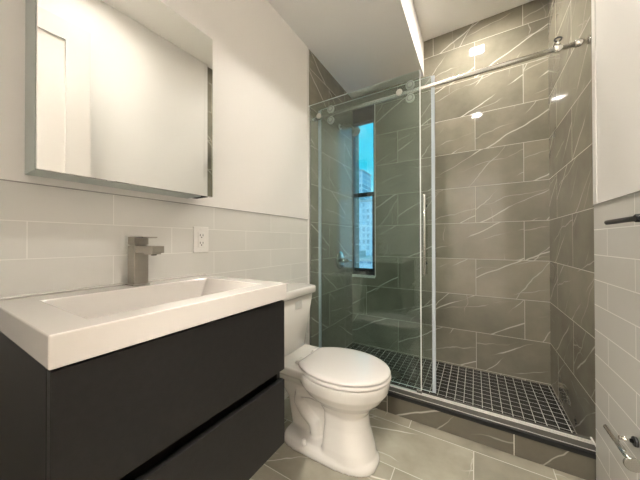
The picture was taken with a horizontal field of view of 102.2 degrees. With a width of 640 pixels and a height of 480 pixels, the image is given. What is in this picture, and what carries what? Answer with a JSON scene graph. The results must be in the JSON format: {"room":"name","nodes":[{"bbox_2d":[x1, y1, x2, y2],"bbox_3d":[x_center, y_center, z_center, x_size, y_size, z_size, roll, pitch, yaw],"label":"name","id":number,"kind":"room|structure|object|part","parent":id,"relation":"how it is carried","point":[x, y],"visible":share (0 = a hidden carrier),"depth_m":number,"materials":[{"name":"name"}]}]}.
{"room":"bathroom","nodes":[
{"label":"bathroom","id":0,"kind":"room"},
{"bbox_2d":[0,0,352,399],"bbox_3d":[-0.372,-0.303,1.588,0.150,2.867,2.456,0,0,31],"label":"wall","id":1,"kind":"structure","parent":0,"point":[52,238],"depth_m":1.30,"materials":[{"name":"white paint"}]},
{"bbox_2d":[25,0,212,198],"bbox_3d":[-0.630,-0.511,0.896,0.121,0.664,0.505,0,0,31],"label":"medicine cabinet","id":2,"kind":"object","parent":1,"relation":"attached to","point":[119,93],"visible":1,"depth_m":0.80,"materials":[{"name":"metal"}]},
{"bbox_3d":[-0.592,-0.511,0.873,0.007,0.662,0.503,0,0,33],"label":"mirror door","id":3,"kind":"part","parent":2,"relation":"part of","materials":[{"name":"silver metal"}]},
{"bbox_2d":[0,300,283,479],"bbox_3d":[-0.483,0.472,0.796,0.467,0.518,0.602,0,0,31],"label":"vanity cabinet","id":4,"kind":"object","parent":1,"relation":"attached to","point":[205,401],"visible":0.66,"depth_m":0.57,"materials":[{"name":"grey laminate"}]},
{"bbox_2d":[0,273,286,369],"bbox_3d":[-0.480,0.206,0.796,0.474,0.114,0.610,0,0,31],"label":"vanity sink","id":5,"kind":"object","parent":4,"relation":"in","point":[61,328],"visible":0.91,"depth_m":0.61,"materials":[{"name":"white ceramic"}]},
{"bbox_2d":[125,237,163,285],"bbox_3d":[-0.594,0.072,0.880,0.162,0.167,0.055,0,0,31],"label":"faucet","id":6,"kind":"object","parent":5,"relation":"on","point":[139,250],"visible":1,"depth_m":0.89,"materials":[{"name":"silver metal"}]},
{"bbox_3d":[-0.639,0.154,0.907,0.058,0.004,0.055,0,0,31],"label":"plate","id":7,"kind":"part","parent":6,"relation":"part of","materials":[{"name":"silver metal"}]},
{"bbox_3d":[-0.614,0.004,0.892,0.107,0.030,0.045,0,0,31],"label":"handle","id":8,"kind":"part","parent":6,"relation":"part of","materials":[{"name":"silver metal"}]},
{"bbox_3d":[-0.572,0.031,0.867,0.110,0.023,0.038,0,0,31],"label":"spout","id":9,"kind":"part","parent":6,"relation":"part of","materials":[{"name":"silver metal"}]},
{"bbox_3d":[-0.292,0.616,0.680,0.020,0.229,0.602,0,0,31],"label":"drawer","id":10,"kind":"part","parent":4,"relation":"part of","materials":[{"name":"grey laminate"}]},
{"bbox_2d":[0,179,307,219],"bbox_3d":[-0.513,-0.155,1.203,0.004,0.003,1.654,0,0,31],"label":"trim","id":11,"kind":"structure","parent":1,"relation":"attached to","point":[0,179],"depth_m":0.90,"materials":[{"name":"grey metal"}]},
{"bbox_2d":[193,226,207,252],"bbox_3d":[-0.534,-0.001,1.160,0.009,0.116,0.074,0,0,31],"label":"electrical outlet","id":12,"kind":"object","parent":1,"relation":"attached to","point":[200,234],"visible":1,"depth_m":1.15,"materials":[{"name":"white plastic"}]},
{"bbox_2d":[198,232,204,246],"bbox_3d":[-0.532,-0.001,1.159,0.003,0.068,0.034,0,0,31],"label":"receptacle","id":13,"kind":"object","parent":12,"relation":"attached to","point":[201,235],"depth_m":1.16,"materials":[{"name":"white plastic"}]},
{"bbox_2d":[307,47,308,344],"bbox_3d":[-0.086,-0.200,1.912,0.006,2.465,0.012,0,0,31],"label":"trim","id":14,"kind":"structure","parent":1,"relation":"attached to","point":[307,47],"depth_m":1.91,"materials":[{"name":"white"}]},
{"bbox_2d":[336,251,351,268],"bbox_3d":[0.219,0.184,2.343,0.080,0.164,0.169,0,0,31],"label":"shower valve","id":15,"kind":"object","parent":1,"relation":"attached to","point":[340,260],"visible":1,"depth_m":2.33,"materials":[{"name":"metal"}]},
{"bbox_3d":[0.188,0.185,2.359,0.011,0.164,0.164,0,0,31],"label":"plate","id":16,"kind":"part","parent":15,"relation":"part of","materials":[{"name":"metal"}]},
{"bbox_3d":[0.238,0.184,2.364,0.069,0.052,0.113,0,0,31],"label":"lever","id":17,"kind":"part","parent":15,"relation":"part of","materials":[{"name":"silver metal"}]},
{"bbox_2d":[338,124,359,135],"bbox_3d":[0.266,-0.995,2.318,0.199,0.138,0.084,0,0,31],"label":"shower head","id":18,"kind":"object","parent":1,"relation":"attached to","point":[355,131],"visible":1,"depth_m":2.29,"materials":[{"name":"grey metal"}]},
{"bbox_3d":[0.243,-1.020,2.332,0.138,0.066,0.019,0,0,31],"label":"arm","id":19,"kind":"part","parent":18,"relation":"part of","materials":[{"name":"silver metal"}]},
{"bbox_2d":[311,35,591,122],"bbox_3d":[0.574,-0.921,1.555,1.510,0.078,0.038,0,0,31],"label":"rail","id":20,"kind":"object","parent":1,"relation":"attached to","point":[558,48],"visible":0.95,"depth_m":1.37,"materials":[{"name":"silver metal"}]},
{"bbox_2d":[318,75,435,392],"bbox_3d":[0.326,-0.037,1.706,0.799,1.866,0.052,0,0,31],"label":"door","id":21,"kind":"structure","parent":20,"relation":"hanging from","point":[410,98],"depth_m":1.52,"materials":[{"name":"clear glass"}]},
{"bbox_3d":[0.612,-0.032,1.513,0.017,0.472,0.017,0,0,31],"label":"handle","id":22,"kind":"part","parent":21,"relation":"part of","materials":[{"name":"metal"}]},
{"bbox_2d":[267,0,423,97],"bbox_3d":[-0.018,-1.587,1.381,0.684,0.302,2.456,0,0,31],"label":"ceiling","id":23,"kind":"structure","parent":0,"point":[361,44],"depth_m":1.84,"materials":[{"name":"paint"}]},
{"bbox_2d":[249,343,584,479],"bbox_3d":[0.312,1.077,1.100,1.512,0.100,2.576,0,0,31],"label":"floor","id":24,"kind":"structure","parent":0,"point":[408,449],"depth_m":1.33,"materials":[{"name":"grey tile"}]},
{"bbox_2d":[280,283,390,477],"bbox_3d":[0.014,0.652,1.356,0.712,0.753,0.406,0,0,31],"label":"toilet","id":25,"kind":"object","parent":24,"relation":"on","point":[332,391],"visible":0.94,"depth_m":1.22,"materials":[{"name":"white ceramic"}]},
{"bbox_3d":[-0.209,0.479,1.490,0.179,0.315,0.380,0,0,31],"label":"tank","id":26,"kind":"part","parent":25,"relation":"part of","materials":[{"name":"white ceramic"}]},
{"bbox_3d":[-0.205,0.299,1.489,0.202,0.044,0.406,0,0,31],"label":"tank lid","id":27,"kind":"part","parent":25,"relation":"part of","materials":[{"name":"white ceramic"}]},
{"bbox_3d":[0.019,0.833,1.352,0.693,0.392,0.362,0,0,31],"label":"bowl","id":28,"kind":"part","parent":25,"relation":"part of","materials":[{"name":"white ceramic"}]},
{"bbox_3d":[0.129,0.621,1.286,0.437,0.020,0.364,0,0,31],"label":"lid","id":29,"kind":"part","parent":25,"relation":"part of","materials":[{"name":"white plastic"}]},
{"bbox_3d":[0.132,0.642,1.285,0.437,0.018,0.368,0,0,31],"label":"seat","id":30,"kind":"part","parent":25,"relation":"part of","materials":[{"name":"white plastic"}]},
{"bbox_2d":[390,370,400,377],"bbox_3d":[0.562,1.029,1.987,0.112,0.004,0.112,0,0,31],"label":"floor drain","id":31,"kind":"object","parent":24,"relation":"on","point":[394,374],"visible":0.65,"depth_m":1.97,"materials":[{"name":"metal"}]},
{"bbox_2d":[375,395,595,479],"bbox_3d":[0.558,0.978,1.512,1.512,0.102,0.105,0,0,31],"label":"shower curb","id":32,"kind":"object","parent":24,"relation":"on","point":[565,461],"visible":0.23,"depth_m":1.26,"materials":[{"name":"grey tile"}]},
{"bbox_2d":[387,391,595,458],"bbox_3d":[0.532,0.916,1.469,1.512,0.020,0.012,0,0,31],"label":"trim","id":33,"kind":"structure","parent":32,"relation":"attached to","point":[563,446],"depth_m":1.25,"materials":[{"name":"black"}]},
{"bbox_2d":[390,382,595,452],"bbox_3d":[0.563,0.917,1.520,1.512,0.020,0.107,0,0,31],"label":"trim","id":34,"kind":"structure","parent":32,"relation":"on","point":[538,424],"depth_m":1.33,"materials":[{"name":"metal"}]},
{"bbox_2d":[389,384,595,451],"bbox_3d":[0.551,0.901,1.506,1.504,0.010,0.066,0,0,31],"label":"track","id":35,"kind":"object","parent":34,"relation":"on","point":[555,435],"visible":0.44,"depth_m":1.29,"materials":[{"name":"grey brushed aluminum"}]},
{"bbox_2d":[309,70,421,393],"bbox_3d":[0.257,-0.048,1.712,0.786,1.903,0.023,0,0,31],"label":"fixed glass panel","id":36,"kind":"object","parent":35,"relation":"on","point":[399,91],"visible":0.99,"depth_m":1.67,"materials":[{"name":"clear glass"}]},
{"bbox_3d":[0.485,-0.901,1.579,0.038,0.038,0.023,0,0,31],"label":"rail mount","id":37,"kind":"part","parent":36,"relation":"part of","materials":[{"name":"grey metal"}]},
{"bbox_2d":[352,0,550,385],"bbox_3d":[1.019,-0.301,2.290,1.812,2.867,0.180,0,0,31],"label":"wall","id":38,"kind":"structure","parent":0,"point":[492,216],"depth_m":2.07,"materials":[{"name":"grey tile"}]},
{"bbox_2d":[352,104,375,277],"bbox_3d":[0.445,-0.479,2.566,0.243,1.692,0.082,0,0,31],"label":"window","id":39,"kind":"structure","parent":38,"relation":"in","point":[365,115],"depth_m":2.55,"materials":[{"name":"black metal"}]},
{"bbox_3d":[0.428,0.355,2.538,0.235,0.024,0.022,0,0,31],"label":"sill","id":40,"kind":"part","parent":39,"relation":"part of","materials":[{"name":"white"}]},
{"bbox_3d":[0.449,-0.807,2.593,0.212,0.735,0.022,0,0,31],"label":"sash","id":41,"kind":"part","parent":39,"relation":"part of","materials":[{"name":"glass"}]},
{"bbox_3d":[0.437,-0.077,2.567,0.212,0.785,0.022,0,0,31],"label":"sash","id":42,"kind":"part","parent":39,"relation":"part of","materials":[{"name":"black metal"}]},
{"bbox_3d":[0.528,-0.484,2.478,0.008,1.682,0.004,0,0,31],"label":"trim","id":43,"kind":"part","parent":39,"relation":"part of","materials":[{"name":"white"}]},
{"bbox_2d":[413,0,532,40],"bbox_3d":[0.352,-1.800,1.195,1.812,0.120,2.756,0,0,31],"label":"ceiling","id":44,"kind":"structure","parent":0,"point":[436,18],"depth_m":1.97,"materials":[{"name":"paint"}]},
{"bbox_2d":[548,0,639,479],"bbox_3d":[1.044,-0.311,0.737,0.170,2.867,2.456,0,0,31],"label":"wall","id":45,"kind":"structure","parent":0,"point":[595,265],"depth_m":1.07,"materials":[{"name":"grey tile"}]},
{"bbox_2d":[591,0,596,204],"bbox_3d":[1.146,-0.946,1.082,0.003,1.593,0.037,0,0,31],"label":"trim","id":46,"kind":"structure","parent":45,"relation":"attached to","point":[593,2],"depth_m":1.07,"materials":[{"name":"white paint"}]},
{"bbox_2d":[593,191,639,205],"bbox_3d":[0.747,-0.150,0.410,0.004,0.003,1.590,0,0,31],"label":"trim","id":47,"kind":"structure","parent":45,"relation":"attached to","point":[636,191],"depth_m":0.90,"materials":[{"name":"grey metal"}]},
{"bbox_2d":[603,424,639,472],"bbox_3d":[0.954,0.640,0.804,0.060,0.048,0.183,0,0,35],"label":"toilet paper holder","id":48,"kind":"object","parent":45,"relation":"attached to","point":[632,464],"visible":1,"depth_m":0.79,"materials":[{"name":"silver metal"}]},
{"bbox_3d":[0.969,0.631,0.817,0.030,0.012,0.012,0,0,31],"label":"post","id":49,"kind":"part","parent":48,"relation":"part of","materials":[{"name":"silver metal"}]},
{"bbox_2d":[604,214,639,224],"bbox_3d":[0.890,-0.060,0.699,0.055,0.048,0.394,0,0,31],"label":"towel bar","id":50,"kind":"object","parent":45,"relation":"attached to","point":[635,218],"visible":1,"depth_m":0.76,"materials":[{"name":"black metal"}]},
{"bbox_3d":[0.884,-0.060,0.696,0.048,0.023,0.023,0,0,31],"label":"post","id":51,"kind":"part","parent":50,"relation":"part of","materials":[{"name":"black metal"}]},
{"label":"outside","id":52,"kind":"structure","parent":0,"visible":0},
{"bbox_3d":[39.527,32.042,145.247,240.000,0.400,230.000,0,0,31],"label":"ground","id":53,"kind":"structure","parent":52,"visible":0},
{"bbox_2d":[359,197,371,255],"bbox_3d":[18.101,8.339,89.409,23.600,46.400,12.600,0,0,31],"label":"office block","id":54,"kind":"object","parent":53,"relation":"on","point":[365,206],"visible":0.12,"depth_m":84.39,"materials":[{"name":"concrete"}]},
{"bbox_2d":[359,167,371,199],"bbox_3d":[19.601,-2.931,135.226,11.100,69.500,12.600,0,0,31],"label":"apartment tower","id":55,"kind":"structure","parent":53,"relation":"on","point":[364,177],"depth_m":130.01,"materials":[{"name":"concrete"}]},
{"bbox_2d":[359,250,371,268],"bbox_3d":[10.300,16.859,57.889,20.600,29.000,10.600,0,0,31],"label":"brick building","id":56,"kind":"structure","parent":53,"relation":"on","point":[365,261],"depth_m":53.05,"materials":[{"name":"brick"}]}
]}

